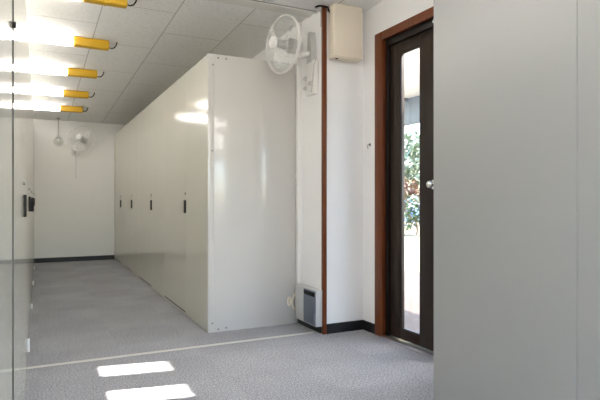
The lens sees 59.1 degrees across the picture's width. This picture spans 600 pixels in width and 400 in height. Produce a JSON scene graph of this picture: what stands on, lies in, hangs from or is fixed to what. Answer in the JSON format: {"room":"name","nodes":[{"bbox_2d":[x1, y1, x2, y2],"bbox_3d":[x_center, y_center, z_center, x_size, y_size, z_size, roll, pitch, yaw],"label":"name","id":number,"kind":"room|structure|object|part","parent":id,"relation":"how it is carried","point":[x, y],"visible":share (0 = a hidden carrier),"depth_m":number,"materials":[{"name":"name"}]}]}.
{"room":"changing room","nodes":[
{"label":"changing room","id":0,"kind":"room"},
{"bbox_2d":[34,119,124,257],"bbox_3d":[-3.845,-0.148,9.165,3.055,2.396,0.140,0,0,-26],"label":"wall","id":1,"kind":"structure","parent":0,"point":[74,217],"depth_m":9.06,"materials":[{"name":"paint"}]},
{"bbox_2d":[34,255,113,262],"bbox_3d":[-4.109,1.011,8.950,1.890,0.078,0.012,0,0,-26],"label":"baseboard","id":2,"kind":"structure","parent":1,"relation":"attached to","point":[102,257],"depth_m":9.06,"materials":[{"name":"black plastic"}]},
{"bbox_2d":[68,126,93,177],"bbox_3d":[-3.686,-0.819,8.927,0.478,0.877,0.284,0,0,13],"label":"wall fan","id":3,"kind":"object","parent":1,"relation":"attached to","point":[82,139],"visible":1,"depth_m":8.92,"materials":[{"name":"white plastic"}]},
{"bbox_2d":[25,0,382,124],"bbox_3d":[-1.048,-1.570,3.915,3.425,0.457,12.030,0,0,-26],"label":"ceiling","id":4,"kind":"structure","parent":0,"point":[159,41],"depth_m":4.98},
{"bbox_2d":[32,103,87,112],"bbox_3d":[-3.743,-1.342,7.630,1.280,0.088,0.075,0,-2,-26],"label":"ceiling light","id":5,"kind":"object","parent":4,"relation":"attached to","point":[62,108],"visible":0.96,"depth_m":7.71,"materials":[{"name":"white plastic"}]},
{"bbox_2d":[56,118,63,142],"bbox_3d":[-3.990,-1.121,8.736,0.156,0.464,0.156,0,0,-26],"label":"pendant lamp","id":6,"kind":"object","parent":4,"relation":"hanging from","point":[58,137],"visible":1,"depth_m":8.73,"materials":[{"name":"grey plastic"}]},
{"bbox_2d":[31,87,94,98],"bbox_3d":[-3.273,-1.372,6.680,1.280,0.088,0.075,0,-2,-26],"label":"ceiling light","id":7,"kind":"object","parent":4,"relation":"attached to","point":[35,90],"visible":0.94,"depth_m":6.75,"materials":[{"name":"white plastic"}]},
{"bbox_2d":[30,64,103,78],"bbox_3d":[-2.778,-1.403,5.676,1.280,0.088,0.075,0,-2,-26],"label":"ceiling light","id":8,"kind":"object","parent":4,"relation":"attached to","point":[35,68],"visible":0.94,"depth_m":5.75,"materials":[{"name":"white plastic"}]},
{"bbox_2d":[27,30,117,50],"bbox_3d":[-2.282,-1.434,4.671,1.280,0.088,0.075,0,-2,-26],"label":"ceiling light","id":9,"kind":"object","parent":4,"relation":"attached to","point":[34,36],"visible":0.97,"depth_m":4.74,"materials":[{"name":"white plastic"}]},
{"bbox_2d":[76,0,136,8],"bbox_3d":[-1.787,-1.466,3.667,1.280,0.088,0.075,0,-2,-26],"label":"ceiling light","id":10,"kind":"object","parent":4,"relation":"attached to","point":[113,3],"visible":1,"depth_m":3.85,"materials":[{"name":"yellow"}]},
{"bbox_2d":[24,259,433,399],"bbox_3d":[-1.048,1.110,3.915,3.425,0.120,12.030,0,0,-26],"label":"floor","id":11,"kind":"structure","parent":0,"point":[93,309],"depth_m":3.57,"materials":[{"name":"carpet"}]},
{"bbox_2d":[0,0,15,399],"bbox_3d":[-0.844,-0.052,0.765,0.711,2.205,1.590,0,0,-26],"label":"storage cabinet","id":12,"kind":"object","parent":11,"relation":"on","point":[7,24],"visible":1,"depth_m":1.33,"materials":[{"name":"beige metal"}]},
{"bbox_3d":[-0.459,-0.054,0.744,0.019,2.196,1.210,0,0,-26],"label":"door","id":13,"kind":"part","parent":12,"relation":"part of","materials":[{"name":"beige metal"}]},
{"bbox_3d":[-0.811,-0.054,1.457,0.019,2.196,0.378,0,0,-26],"label":"door","id":14,"kind":"part","parent":12,"relation":"part of","materials":[{"name":"beige metal"}]},
{"bbox_2d":[13,0,26,399],"bbox_3d":[-1.552,-0.052,2.206,0.717,2.205,1.581,0,0,-26],"label":"storage cabinet","id":15,"kind":"object","parent":11,"relation":"on","point":[19,6],"visible":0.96,"depth_m":2.12,"materials":[{"name":"beige metal"}]},
{"bbox_3d":[-1.527,-0.054,2.916,0.019,2.196,0.328,0,0,-26],"label":"door","id":16,"kind":"part","parent":15,"relation":"part of","materials":[{"name":"beige metal"}]},
{"bbox_3d":[-1.426,0.030,2.742,0.017,0.116,0.050,0,0,-26],"label":"handle","id":17,"kind":"part","parent":15,"relation":"part of","materials":[{"name":"black plastic"}]},
{"bbox_2d":[26,16,33,366],"bbox_3d":[-2.249,-0.052,3.641,0.736,2.205,1.590,0,0,-26],"label":"storage cabinet","id":18,"kind":"object","parent":11,"relation":"on","point":[30,202],"visible":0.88,"depth_m":3.60,"materials":[{"name":"beige metal"}]},
{"bbox_3d":[-1.872,-0.054,3.615,0.019,2.196,1.210,0,0,-26],"label":"door","id":19,"kind":"part","parent":18,"relation":"part of","materials":[{"name":"beige metal"}]},
{"bbox_3d":[-2.224,-0.054,4.328,0.019,2.196,0.378,0,0,-26],"label":"door","id":20,"kind":"part","parent":18,"relation":"part of","materials":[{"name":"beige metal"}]},
{"bbox_3d":[-2.112,0.030,4.132,0.017,0.116,0.050,0,0,-26],"label":"handle","id":21,"kind":"part","parent":18,"relation":"part of","materials":[{"name":"black plastic"}]},
{"bbox_2d":[30,75,32,312],"bbox_3d":[-2.964,-0.052,5.072,0.720,2.205,1.590,0,0,-26],"label":"storage cabinet","id":22,"kind":"object","parent":11,"relation":"on","point":[31,305],"visible":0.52,"depth_m":4.87,"materials":[{"name":"beige metal"}]},
{"bbox_3d":[-2.580,-0.054,5.050,0.019,2.196,1.210,0,0,-26],"label":"door","id":23,"kind":"part","parent":22,"relation":"part of","materials":[{"name":"beige metal"}]},
{"bbox_2d":[32,104,33,286],"bbox_3d":[-3.672,-0.052,6.507,0.720,2.205,1.590,0,0,-26],"label":"storage cabinet","id":24,"kind":"object","parent":11,"relation":"on","point":[32,104],"visible":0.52,"depth_m":6.37,"materials":[{"name":"beige metal"}]},
{"bbox_3d":[-3.288,-0.054,6.485,0.019,2.196,1.210,0,0,-26],"label":"door","id":25,"kind":"part","parent":24,"relation":"part of","materials":[{"name":"beige metal"}]},
{"bbox_2d":[33,119,34,272],"bbox_3d":[-4.377,-0.052,7.935,0.720,2.205,1.576,0,0,-26],"label":"storage cabinet","id":26,"kind":"object","parent":11,"relation":"on","point":[33,119],"visible":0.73,"depth_m":7.54,"materials":[{"name":"beige metal"}]},
{"bbox_3d":[-3.995,-0.054,7.916,0.019,2.196,1.203,0,0,-26],"label":"door","id":27,"kind":"part","parent":26,"relation":"part of","materials":[{"name":"beige metal"}]},
{"bbox_2d":[114,126,124,266],"bbox_3d":[-2.641,-0.052,8.937,0.809,2.205,1.324,0,0,-26],"label":"storage cabinet","id":28,"kind":"object","parent":11,"relation":"on","point":[119,137],"visible":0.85,"depth_m":8.74,"materials":[{"name":"beige metal"}]},
{"bbox_3d":[-3.082,-0.054,8.964,0.019,2.196,0.884,0,0,-26],"label":"door","id":29,"kind":"part","parent":28,"relation":"part of","materials":[{"name":"beige metal"}]},
{"bbox_3d":[-2.789,-0.054,8.370,0.019,2.196,0.438,0,0,-26],"label":"door","id":30,"kind":"part","parent":28,"relation":"part of","materials":[{"name":"beige metal"}]},
{"bbox_2d":[125,114,138,277],"bbox_3d":[-2.073,-0.052,7.787,0.809,2.205,1.238,0,0,-26],"label":"storage cabinet","id":31,"kind":"object","parent":11,"relation":"on","point":[131,128],"visible":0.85,"depth_m":7.53,"materials":[{"name":"beige metal"}]},
{"bbox_3d":[-2.537,-0.054,7.859,0.019,2.196,0.698,0,0,-26],"label":"door","id":32,"kind":"part","parent":31,"relation":"part of","materials":[{"name":"beige metal"}]},
{"bbox_3d":[-2.263,-0.054,7.303,0.019,2.196,0.538,0,0,-26],"label":"door","id":33,"kind":"part","parent":31,"relation":"part of","materials":[{"name":"beige metal"}]},
{"bbox_2d":[139,92,163,297],"bbox_3d":[-1.445,-0.052,6.513,0.809,2.205,1.598,0,0,-26],"label":"storage cabinet","id":34,"kind":"object","parent":11,"relation":"on","point":[151,119],"visible":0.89,"depth_m":6.25,"materials":[{"name":"beige metal"}]},
{"bbox_3d":[-1.939,-0.054,6.648,0.019,2.196,0.918,0,0,-26],"label":"door","id":35,"kind":"part","parent":34,"relation":"part of","materials":[{"name":"beige metal"}]},
{"bbox_3d":[-1.585,-0.054,5.931,0.019,2.196,0.678,0,0,-26],"label":"door","id":36,"kind":"part","parent":34,"relation":"part of","materials":[{"name":"beige metal"}]},
{"bbox_2d":[27,332,313,368],"bbox_3d":[-0.799,1.048,3.745,2.019,0.002,0.040,0,0,-26],"label":"tape","id":37,"kind":"object","parent":11,"relation":"on","point":[32,367],"visible":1,"depth_m":3.66,"materials":[{"name":"white plastic"}]},
{"bbox_2d":[164,53,297,332],"bbox_3d":[-0.730,-0.053,5.065,0.809,2.207,1.628,0,0,-26],"label":"storage cabinet","id":38,"kind":"object","parent":11,"relation":"on","point":[230,121],"visible":1,"depth_m":4.36,"materials":[{"name":"beige metal"}]},
{"bbox_3d":[-1.226,-0.054,5.202,0.019,2.196,0.943,0,0,-26],"label":"door","id":39,"kind":"part","parent":38,"relation":"part of","materials":[{"name":"beige metal"}]},
{"bbox_3d":[-0.870,-0.054,4.480,0.019,2.196,0.664,0,0,-26],"label":"door","id":40,"kind":"part","parent":38,"relation":"part of","materials":[{"name":"beige metal"}]},
{"bbox_3d":[-0.383,-0.053,4.342,0.770,2.207,0.012,0,0,-26],"label":"panel","id":41,"kind":"part","parent":38,"relation":"part of","materials":[{"name":"beige metal"}]},
{"bbox_2d":[434,0,599,399],"bbox_3d":[1.258,-0.052,1.910,0.776,2.205,1.410,0,0,-26],"label":"storage cabinet","id":42,"kind":"object","parent":11,"relation":"on","point":[517,82],"visible":1,"depth_m":1.96,"materials":[{"name":"grey metal"}]},
{"bbox_3d":[1.075,-0.054,1.426,0.019,2.196,0.704,0,0,-26],"label":"door","id":43,"kind":"part","parent":42,"relation":"part of","materials":[{"name":"grey metal"}]},
{"bbox_2d":[252,8,336,323],"bbox_3d":[-1.139,-0.235,6.954,0.120,2.570,6.220,0,0,-26],"label":"wall","id":44,"kind":"structure","parent":0,"point":[310,106],"depth_m":4.24,"materials":[{"name":"white paint"}]},
{"bbox_2d":[208,0,315,17],"bbox_3d":[-1.143,-1.509,3.690,2.775,0.015,0.120,0,0,-26],"label":"trim","id":45,"kind":"structure","parent":44,"relation":"attached to","point":[245,3],"depth_m":4.13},
{"bbox_2d":[265,14,318,96],"bbox_3d":[-0.070,-1.149,4.159,0.434,0.608,0.375,0,0,1],"label":"wall fan","id":46,"kind":"object","parent":44,"relation":"attached to","point":[291,46],"visible":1,"depth_m":4.20,"materials":[{"name":"white plastic"}]},
{"bbox_3d":[0.109,-0.985,4.193,0.037,0.256,0.071,0,0,-17],"label":"cord","id":47,"kind":"part","parent":46,"relation":"part of","materials":[{"name":"grey plastic"}]},
{"bbox_2d":[295,22,301,283],"bbox_3d":[-0.013,-0.378,4.488,0.041,2.255,0.046,0,0,-26],"label":"duct","id":48,"kind":"object","parent":44,"relation":"attached to","point":[298,176],"visible":0.62,"depth_m":4.47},
{"bbox_2d":[287,283,321,326],"bbox_3d":[0.034,0.849,4.303,0.120,0.287,0.420,0,0,-26],"label":"wall heater","id":49,"kind":"object","parent":44,"relation":"attached to","point":[308,299],"visible":1,"depth_m":4.24,"materials":[{"name":"white plastic"}]},
{"bbox_3d":[-0.041,0.860,4.474,0.069,0.174,0.039,0,0,-5],"label":"cord","id":50,"kind":"part","parent":49,"relation":"part of","materials":[{"name":"beige plastic"}]},
{"bbox_2d":[304,288,315,325],"bbox_3d":[0.077,0.850,4.210,0.006,0.269,0.202,0,0,-26],"label":"grille","id":51,"kind":"object","parent":49,"relation":"attached to","point":[309,293],"depth_m":4.19,"materials":[{"name":"black plastic"}]},
{"bbox_2d":[298,319,320,332],"bbox_3d":[0.074,1.011,4.344,0.012,0.078,0.406,0,0,-26],"label":"baseboard","id":52,"kind":"structure","parent":44,"relation":"attached to","point":[317,329],"depth_m":4.31,"materials":[{"name":"black plastic"}]},
{"bbox_2d":[321,7,326,334],"bbox_3d":[0.189,-0.233,4.146,0.032,2.566,0.035,0,0,-26],"label":"trim","id":53,"kind":"structure","parent":44,"relation":"attached to","point":[323,10],"depth_m":4.13,"materials":[{"name":"wood"}]},
{"bbox_2d":[337,13,362,322],"bbox_3d":[0.376,-0.235,4.300,0.250,2.570,0.120,0,0,-26],"label":"wall","id":54,"kind":"structure","parent":0,"point":[349,75],"depth_m":4.24,"materials":[{"name":"white paint"}]},
{"bbox_2d":[329,3,362,62],"bbox_3d":[0.357,-1.309,4.168,0.256,0.420,0.099,0,0,-26],"label":"wall box","id":55,"kind":"object","parent":54,"relation":"attached to","point":[345,21],"visible":1,"depth_m":4.12,"materials":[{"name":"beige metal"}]},
{"bbox_2d":[315,5,329,12],"bbox_3d":[0.178,-1.490,4.125,0.124,0.056,0.040,0,0,1],"label":"cable","id":56,"kind":"object","parent":55,"relation":"attached to","point":[324,6],"visible":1,"depth_m":4.11,"materials":[{"name":"black plastic"}]},
{"bbox_2d":[327,320,374,333],"bbox_3d":[0.398,1.011,4.149,0.344,0.078,0.170,0,0,-26],"label":"baseboard","id":57,"kind":"structure","parent":54,"relation":"attached to","point":[358,324],"depth_m":4.21,"materials":[{"name":"black plastic"}]},
{"bbox_2d":[363,0,433,323],"bbox_3d":[1.774,-0.312,1.907,0.140,2.725,5.650,0,0,-26],"label":"wall","id":58,"kind":"structure","parent":0,"point":[386,14],"depth_m":4.20,"materials":[{"name":"white paint"}]},
{"bbox_2d":[375,6,433,357],"bbox_3d":[0.908,-0.120,3.604,0.132,2.340,1.240,0,0,-26],"label":"door","id":59,"kind":"structure","parent":58,"relation":"in","point":[415,32],"depth_m":3.94,"materials":[{"name":"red wood"}]},
{"bbox_3d":[0.884,-0.105,3.579,0.059,0.064,0.064,0,0,-26],"label":"knob","id":60,"kind":"part","parent":59,"relation":"part of","materials":[{"name":"silver metal"}]},
{"label":"outside","id":61,"kind":"structure","parent":0,"visible":0},
{"bbox_2d":[404,270,419,332],"bbox_3d":[-0.528,1.160,9.776,2.695,0.100,42.000,0,0,-26],"label":"patio","id":62,"kind":"structure","parent":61,"point":[411,279],"depth_m":5.79,"materials":[{"name":"white concrete"}]},
{"bbox_2d":[404,48,419,125],"bbox_3d":[1.899,-0.325,6.513,2.150,2.870,13.000,0,0,-26],"label":"canopy","id":63,"kind":"object","parent":62,"relation":"on","point":[411,59],"visible":0.08,"depth_m":7.99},
{"bbox_3d":[1.899,-1.730,6.513,2.150,0.060,13.000,0,0,-26],"label":"roof panel","id":64,"kind":"part","parent":63,"relation":"part of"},
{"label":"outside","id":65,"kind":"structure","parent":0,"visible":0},
{"bbox_2d":[404,216,419,272],"bbox_3d":[9.027,1.175,15.605,90.000,0.110,100.000,0,0,-26],"label":"yard","id":66,"kind":"structure","parent":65,"point":[411,240],"depth_m":11.97,"materials":[{"name":"white concrete"}]},
{"bbox_2d":[404,133,419,223],"bbox_3d":[5.108,-1.105,24.804,5.240,4.464,5.235,0,0,-26],"label":"leafy tree","id":67,"kind":"object","parent":66,"relation":"on","point":[412,157],"visible":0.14,"depth_m":23.13,"materials":[{"name":"green plant"}]},
{"bbox_2d":[404,194,419,234],"bbox_3d":[3.833,0.465,17.017,1.124,1.332,1.429,0,0,-3],"label":"shrub","id":68,"kind":"object","parent":66,"relation":"on","point":[414,209],"visible":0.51,"depth_m":16.99,"materials":[{"name":"green plant"}]},
{"bbox_2d":[404,177,419,228],"bbox_3d":[4.041,0.078,20.055,1.682,2.098,1.833,0,0,-26],"label":"shrub","id":69,"kind":"object","parent":66,"relation":"on","point":[408,190],"visible":0.27,"depth_m":19.72,"materials":[{"name":"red plant"}]},
{"bbox_2d":[404,130,419,151],"bbox_3d":[7.054,-1.610,32.876,6.146,5.474,8.481,0,0,44],"label":"leafy tree","id":70,"kind":"object","parent":66,"relation":"on","point":[416,133],"visible":0.02,"depth_m":30.45,"materials":[{"name":"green plant"}]}
]}

